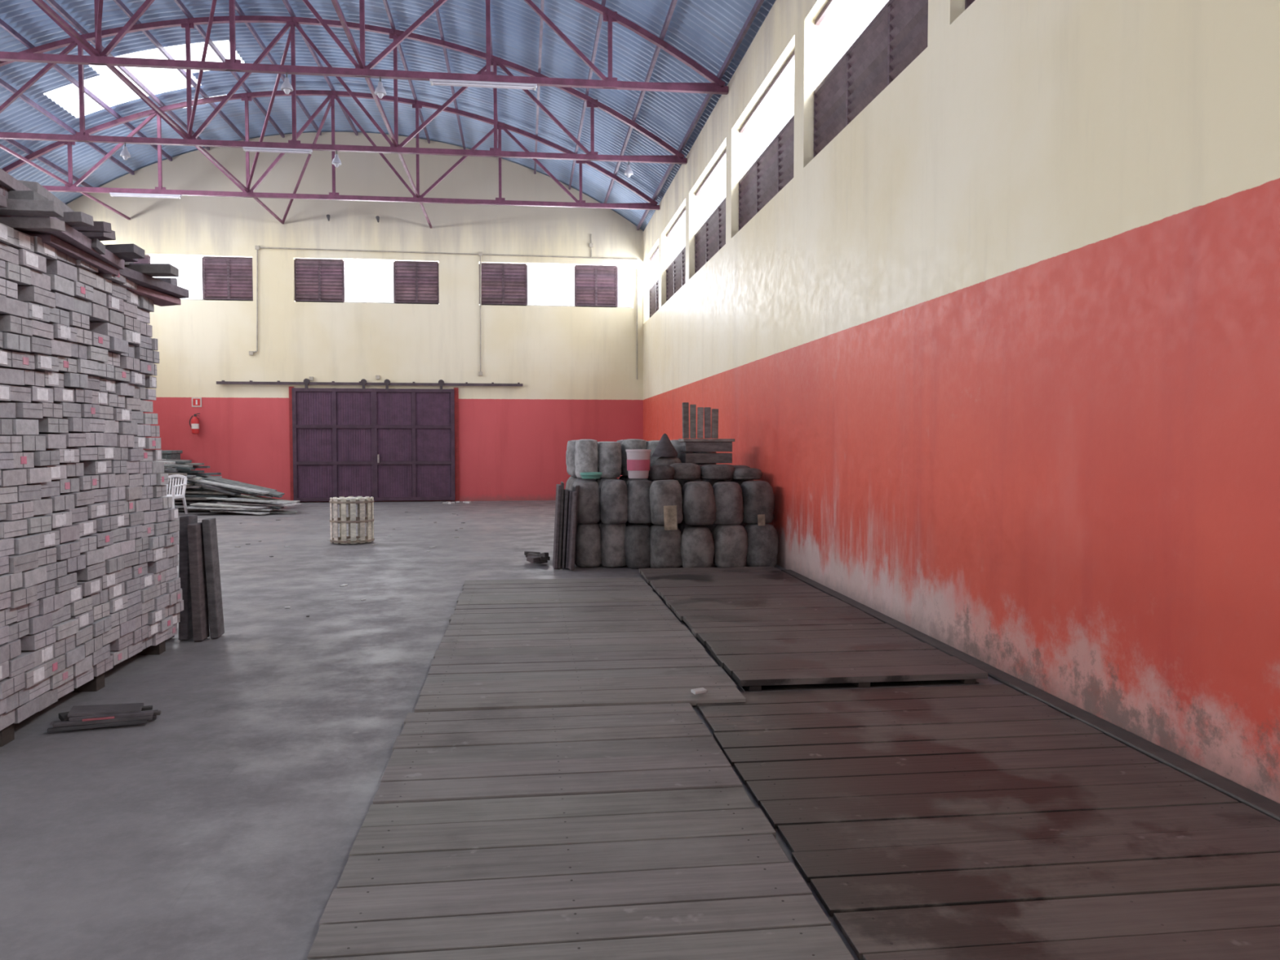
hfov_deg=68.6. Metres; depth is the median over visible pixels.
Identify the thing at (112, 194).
fluorescent light fixture
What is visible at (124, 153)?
pendant lamp
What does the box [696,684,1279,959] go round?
walkway
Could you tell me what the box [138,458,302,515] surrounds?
heap
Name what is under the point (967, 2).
window
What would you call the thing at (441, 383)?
sliding track
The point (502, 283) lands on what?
window
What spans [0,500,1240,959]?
floor
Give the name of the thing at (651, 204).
roof truss
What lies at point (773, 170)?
window
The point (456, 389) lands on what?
trim
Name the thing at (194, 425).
fire extinguisher
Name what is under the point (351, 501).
crate
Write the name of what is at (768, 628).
walkway
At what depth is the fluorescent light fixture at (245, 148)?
17.73 m
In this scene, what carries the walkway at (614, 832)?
on the floor
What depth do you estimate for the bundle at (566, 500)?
11.72 m
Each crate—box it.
[328,496,374,543]
[678,402,734,467]
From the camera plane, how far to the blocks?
5.66 m
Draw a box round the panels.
[296,387,451,501]
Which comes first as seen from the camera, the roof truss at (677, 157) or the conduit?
the roof truss at (677, 157)
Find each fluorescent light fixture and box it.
[109,192,182,198]
[242,146,312,154]
[429,78,537,90]
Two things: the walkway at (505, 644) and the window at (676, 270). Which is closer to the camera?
the walkway at (505, 644)
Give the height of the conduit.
4.000 m
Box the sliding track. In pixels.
[216,378,522,390]
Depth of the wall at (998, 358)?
6.05 m
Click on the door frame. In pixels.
(375, 461)
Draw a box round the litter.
[234,501,471,617]
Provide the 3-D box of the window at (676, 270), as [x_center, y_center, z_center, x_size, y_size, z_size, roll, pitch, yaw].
[0.861,-4.896,20.608,0.068,1.690,3.400,0,2,-7]
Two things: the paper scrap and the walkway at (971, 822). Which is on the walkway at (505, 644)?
the paper scrap
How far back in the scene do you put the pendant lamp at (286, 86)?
14.09 m
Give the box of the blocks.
[0,168,189,746]
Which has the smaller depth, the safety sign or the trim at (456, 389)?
the safety sign
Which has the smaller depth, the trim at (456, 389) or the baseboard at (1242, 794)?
the baseboard at (1242, 794)
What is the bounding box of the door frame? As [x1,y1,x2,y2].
[291,387,455,501]
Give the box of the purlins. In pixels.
[0,0,764,230]
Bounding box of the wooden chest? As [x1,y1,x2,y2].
[161,450,182,473]
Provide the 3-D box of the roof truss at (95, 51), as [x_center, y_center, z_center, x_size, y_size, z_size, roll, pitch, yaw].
[-7.901,-7.331,13.381,7.585,2.267,22.080,0,2,-7]
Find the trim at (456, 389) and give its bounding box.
[288,386,459,501]
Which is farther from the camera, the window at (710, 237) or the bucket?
the window at (710, 237)
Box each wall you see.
[66,131,643,502]
[643,0,1279,804]
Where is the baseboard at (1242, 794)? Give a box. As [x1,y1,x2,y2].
[781,569,1279,822]
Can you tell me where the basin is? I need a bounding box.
[579,471,602,479]
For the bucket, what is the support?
on the stack
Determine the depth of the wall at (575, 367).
24.76 m
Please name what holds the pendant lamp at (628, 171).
hanging from the purlins
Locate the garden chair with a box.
[164,474,187,514]
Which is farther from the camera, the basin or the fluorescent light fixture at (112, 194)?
the fluorescent light fixture at (112, 194)
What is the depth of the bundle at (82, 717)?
5.27 m
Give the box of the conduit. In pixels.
[248,234,637,380]
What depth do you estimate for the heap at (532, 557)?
12.13 m
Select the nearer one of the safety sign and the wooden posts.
the wooden posts
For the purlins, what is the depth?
18.94 m
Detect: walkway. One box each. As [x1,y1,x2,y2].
[306,702,853,959]
[414,577,746,712]
[638,566,987,691]
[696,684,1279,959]
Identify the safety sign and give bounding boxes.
[191,397,201,406]
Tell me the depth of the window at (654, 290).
24.41 m
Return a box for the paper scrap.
[690,687,706,694]
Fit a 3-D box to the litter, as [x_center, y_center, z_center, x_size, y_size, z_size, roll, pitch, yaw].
[-5.523,0.917,16.304,4.804,0.033,16.495,0,2,-7]
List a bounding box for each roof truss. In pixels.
[0,0,431,227]
[0,0,728,94]
[0,15,686,164]
[2,89,659,209]
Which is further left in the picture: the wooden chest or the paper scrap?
the wooden chest
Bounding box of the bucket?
[626,448,650,478]
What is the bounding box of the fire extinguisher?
[189,413,199,434]
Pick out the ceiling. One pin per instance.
(705, 31)
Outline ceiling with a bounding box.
[0,0,775,231]
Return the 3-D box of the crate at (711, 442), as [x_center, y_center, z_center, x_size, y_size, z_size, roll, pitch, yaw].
[0.930,-0.584,13.168,0.720,1.011,0.450,0,2,-7]
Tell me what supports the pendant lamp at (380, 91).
hanging from the purlins
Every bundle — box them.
[47,702,160,732]
[552,481,578,570]
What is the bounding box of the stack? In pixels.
[564,439,778,568]
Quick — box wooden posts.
[165,515,224,641]
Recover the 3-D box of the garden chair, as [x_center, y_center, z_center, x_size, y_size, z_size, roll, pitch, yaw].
[-10.201,0.326,20.352,0.555,0.873,0.579,0,2,5]
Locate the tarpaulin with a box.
[651,433,677,456]
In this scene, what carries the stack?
on the floor
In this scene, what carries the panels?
attached to the door frame
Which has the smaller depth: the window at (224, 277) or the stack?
the stack
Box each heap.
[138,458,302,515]
[524,551,550,563]
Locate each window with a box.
[133,254,253,301]
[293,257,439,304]
[479,262,631,307]
[649,246,658,317]
[666,207,685,301]
[694,150,725,273]
[738,51,794,231]
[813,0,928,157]
[964,0,974,9]
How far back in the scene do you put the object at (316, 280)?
24.76 m
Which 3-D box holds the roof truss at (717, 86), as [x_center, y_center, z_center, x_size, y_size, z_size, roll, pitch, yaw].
[-6.071,-7.339,13.972,15.050,2.445,0.090,0,2,-7]
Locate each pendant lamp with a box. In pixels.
[120,142,130,159]
[280,72,293,94]
[331,150,341,167]
[374,76,386,98]
[624,161,633,177]

